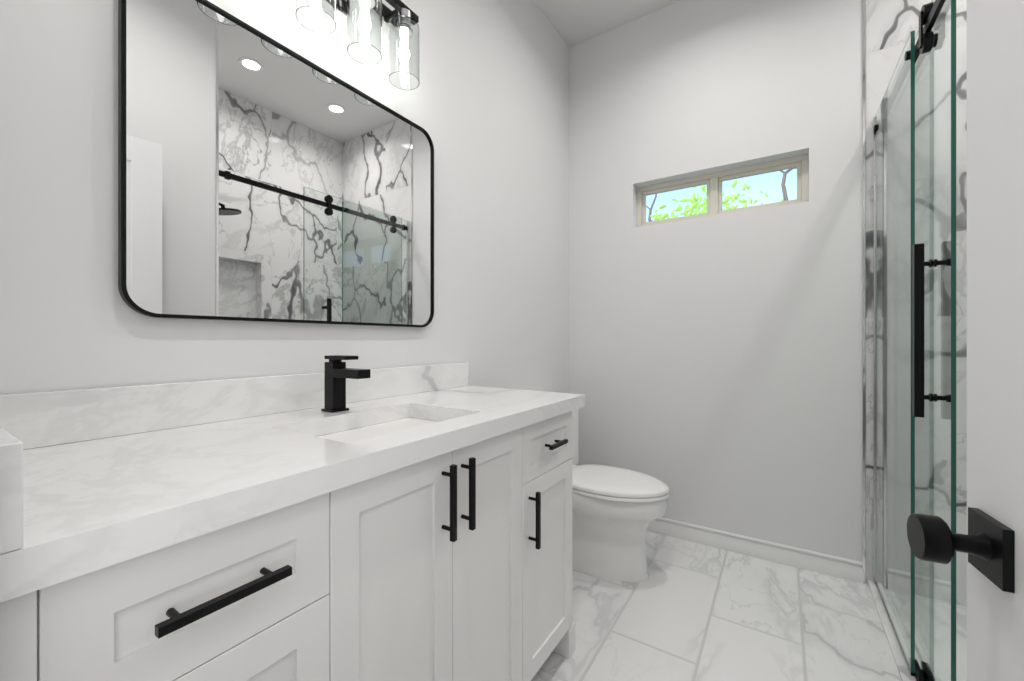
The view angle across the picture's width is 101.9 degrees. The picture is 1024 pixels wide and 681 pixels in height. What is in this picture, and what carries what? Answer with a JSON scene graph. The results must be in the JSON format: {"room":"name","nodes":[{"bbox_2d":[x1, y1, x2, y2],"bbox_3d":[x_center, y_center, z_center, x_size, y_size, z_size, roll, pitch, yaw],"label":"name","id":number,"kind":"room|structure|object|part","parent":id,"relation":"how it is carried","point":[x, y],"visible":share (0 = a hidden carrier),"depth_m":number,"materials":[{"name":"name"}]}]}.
{"room":"bathroom","nodes":[
{"label":"bathroom","id":0,"kind":"room"},
{"bbox_2d":[0,0,568,394],"bbox_3d":[-0.343,-0.400,1.722,0.140,3.000,2.685,0,0,33],"label":"wall","id":1,"kind":"structure","parent":0,"point":[484,104],"depth_m":1.24,"materials":[{"name":"white paint"}]},
{"bbox_2d":[0,423,27,550],"bbox_3d":[-0.696,0.145,0.532,0.557,0.100,0.019,0,0,33],"label":"backsplash","id":2,"kind":"structure","parent":1,"relation":"attached to","point":[13,445],"depth_m":0.38,"materials":[{"name":"white stone"}]},
{"bbox_2d":[0,363,467,446],"bbox_3d":[-0.555,0.145,1.242,0.020,0.100,1.323,0,0,33],"label":"backsplash","id":3,"kind":"structure","parent":1,"relation":"attached to","point":[62,416],"depth_m":0.93,"materials":[{"name":"white stone"}]},
{"bbox_2d":[118,0,433,326],"bbox_3d":[-0.559,-0.425,1.237,0.019,0.750,0.912,0,0,33],"label":"mirror","id":4,"kind":"object","parent":1,"relation":"attached to","point":[262,177],"visible":0.94,"depth_m":1.07,"materials":[{"name":"black mirror"}]},
{"bbox_2d":[295,0,419,89],"bbox_3d":[-0.506,-1.010,1.196,0.152,0.300,0.655,0,0,33],"label":"sconce","id":5,"kind":"object","parent":1,"relation":"attached to","point":[364,31],"visible":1,"depth_m":1.28,"materials":[{"name":"black"}]},
{"bbox_2d":[535,0,680,46],"bbox_3d":[0.318,-1.950,0.389,2.700,0.100,4.200,0,0,33],"label":"ceiling","id":6,"kind":"structure","parent":0,"point":[574,22],"depth_m":2.41,"materials":[{"name":"white paint"}]},
{"bbox_2d":[531,531,966,680],"bbox_3d":[0.318,1.150,0.389,2.700,0.100,4.200,0,0,33],"label":"floor","id":7,"kind":"structure","parent":0,"point":[689,611],"depth_m":1.60,"materials":[{"name":"tile"}]},
{"bbox_2d":[0,403,584,680],"bbox_3d":[-0.340,0.669,1.066,0.572,0.861,1.303,0,0,33],"label":"bathroom vanity","id":8,"kind":"object","parent":7,"relation":"on","point":[336,520],"depth_m":0.71,"materials":[{"name":"white paint"}]},
{"bbox_3d":[-0.385,0.558,0.545,0.009,0.293,0.314,0,0,33],"label":"drawer","id":9,"kind":"part","parent":8,"relation":"part of","materials":[{"name":"white paint"}]},
{"bbox_3d":[-0.385,0.328,0.545,0.009,0.165,0.314,0,0,33],"label":"drawer","id":10,"kind":"part","parent":8,"relation":"part of","materials":[{"name":"white paint"}]},
{"bbox_2d":[0,383,584,586],"bbox_3d":[-0.335,0.216,1.087,0.557,0.043,1.343,0,0,33],"label":"countertop","id":11,"kind":"structure","parent":8,"relation":"on","point":[88,498],"depth_m":0.66,"materials":[{"name":"white stone"}]},
{"bbox_2d":[320,355,371,410],"bbox_3d":[-0.449,0.118,1.127,0.151,0.153,0.052,0,0,33],"label":"faucet","id":12,"kind":"object","parent":11,"relation":"on","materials":[{"name":"black metal"}]},
{"bbox_2d":[308,411,451,438],"bbox_3d":[-0.314,0.310,1.039,0.296,0.169,0.436,0,0,33],"label":"sink","id":13,"kind":"object","parent":11,"relation":"in","point":[366,427],"depth_m":1.14,"materials":[{"name":"white ceramic"}]},
{"bbox_3d":[-0.218,0.620,0.802,0.009,0.750,0.297,0,0,33],"label":"door","id":14,"kind":"part","parent":8,"relation":"part of","materials":[{"name":"white paint"}]},
{"bbox_3d":[-0.055,0.620,1.053,0.009,0.750,0.297,0,0,33],"label":"door","id":15,"kind":"part","parent":8,"relation":"part of","materials":[{"name":"white paint"}]},
{"bbox_3d":[0.118,0.328,1.319,0.009,0.165,0.332,0,0,33],"label":"drawer","id":16,"kind":"part","parent":8,"relation":"part of","materials":[{"name":"white paint"}]},
{"bbox_3d":[0.118,0.703,1.319,0.009,0.583,0.332,0,0,33],"label":"door","id":17,"kind":"part","parent":8,"relation":"part of","materials":[{"name":"white paint"}]},
{"bbox_2d":[572,409,668,581],"bbox_3d":[0.403,0.697,2.063,0.722,0.806,0.446,0,0,33],"label":"toilet","id":18,"kind":"object","parent":7,"relation":"on","point":[616,511],"visible":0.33,"depth_m":1.91,"materials":[{"name":"white ceramic"}]},
{"bbox_3d":[0.439,0.904,2.040,0.623,0.392,0.374,0,0,33],"label":"bowl","id":19,"kind":"part","parent":18,"relation":"part of","materials":[{"name":"white ceramic"}]},
{"bbox_3d":[0.497,0.699,2.002,0.498,0.018,0.382,0,0,33],"label":"seat","id":20,"kind":"part","parent":18,"relation":"part of","materials":[{"name":"white plastic"}]},
{"bbox_3d":[0.485,0.675,2.010,0.523,0.028,0.380,0,0,33],"label":"lid","id":21,"kind":"part","parent":18,"relation":"part of","materials":[{"name":"white plastic"}]},
{"bbox_2d":[867,580,915,680],"bbox_3d":[1.266,1.092,1.270,0.090,0.016,1.408,0,0,33],"label":"shower curb","id":22,"kind":"object","parent":7,"relation":"on","point":[898,658],"visible":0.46,"depth_m":1.52,"materials":[{"name":"stone"}]},
{"bbox_2d":[873,0,955,680],"bbox_3d":[1.274,0.032,1.265,0.088,2.104,1.406,0,0,33],"label":"shower enclosure","id":23,"kind":"object","parent":22,"relation":"on","point":[914,294],"visible":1,"depth_m":1.34,"materials":[{"name":"clear glass"}]},
{"bbox_3d":[1.265,-0.940,1.271,0.052,0.140,1.406,0,0,33],"label":"rail","id":24,"kind":"part","parent":23,"relation":"part of","materials":[{"name":"black metal"}]},
{"bbox_3d":[1.255,-0.030,1.236,0.088,0.520,0.023,0,0,33],"label":"handle","id":25,"kind":"part","parent":23,"relation":"part of","materials":[{"name":"black metal"}]},
{"bbox_2d":[569,0,966,606],"bbox_3d":[1.483,-0.400,2.054,2.560,3.000,0.140,0,0,33],"label":"wall","id":26,"kind":"structure","parent":0,"point":[715,370],"depth_m":2.16,"materials":[{"name":"white paint"}]},
{"bbox_2d":[637,154,807,226],"bbox_3d":[1.131,-0.800,2.318,0.851,0.260,0.050,0,0,33],"label":"window frame","id":27,"kind":"structure","parent":26,"relation":"in","point":[713,181],"depth_m":2.29,"materials":[{"name":"beige plastic"}]},
{"bbox_2d":[646,167,796,221],"bbox_3d":[1.134,-0.800,2.324,0.795,0.204,0.004,0,0,33],"label":"window","id":28,"kind":"structure","parent":27,"relation":"in","point":[767,188],"depth_m":2.27,"materials":[{"name":"clear glass"}]},
{"bbox_2d":[647,517,862,583],"bbox_3d":[0.979,1.056,2.285,1.463,0.088,0.020,0,0,33],"label":"baseboard","id":29,"kind":"structure","parent":26,"relation":"attached to","point":[835,566],"depth_m":2.09,"materials":[{"name":"white paint"}]},
{"bbox_2d":[862,0,864,582],"bbox_3d":[1.602,-0.400,1.890,0.010,3.000,0.004,0,0,33],"label":"trim","id":30,"kind":"structure","parent":26,"relation":"attached to","point":[863,284],"depth_m":1.89,"materials":[{"name":"silver metal"}]},
{"bbox_3d":[-0.344,-0.400,0.205,1.510,3.000,0.140,0,0,33],"label":"wall","id":31,"kind":"structure","parent":0,"visible":0},
{"bbox_2d":[967,0,1023,680],"bbox_3d":[0.439,0.080,0.200,0.035,2.024,0.700,0,0,25],"label":"door","id":32,"kind":"structure","parent":31,"relation":"in","point":[995,289],"depth_m":0.47,"materials":[{"name":"white paint"}]},
{"bbox_2d":[907,507,1014,592],"bbox_3d":[0.563,0.235,0.462,0.172,0.066,0.066,0,0,25],"label":"door knob","id":33,"kind":"object","parent":32,"relation":"attached to","point":[987,543],"depth_m":0.47,"materials":[{"name":"black metal"}]}
]}

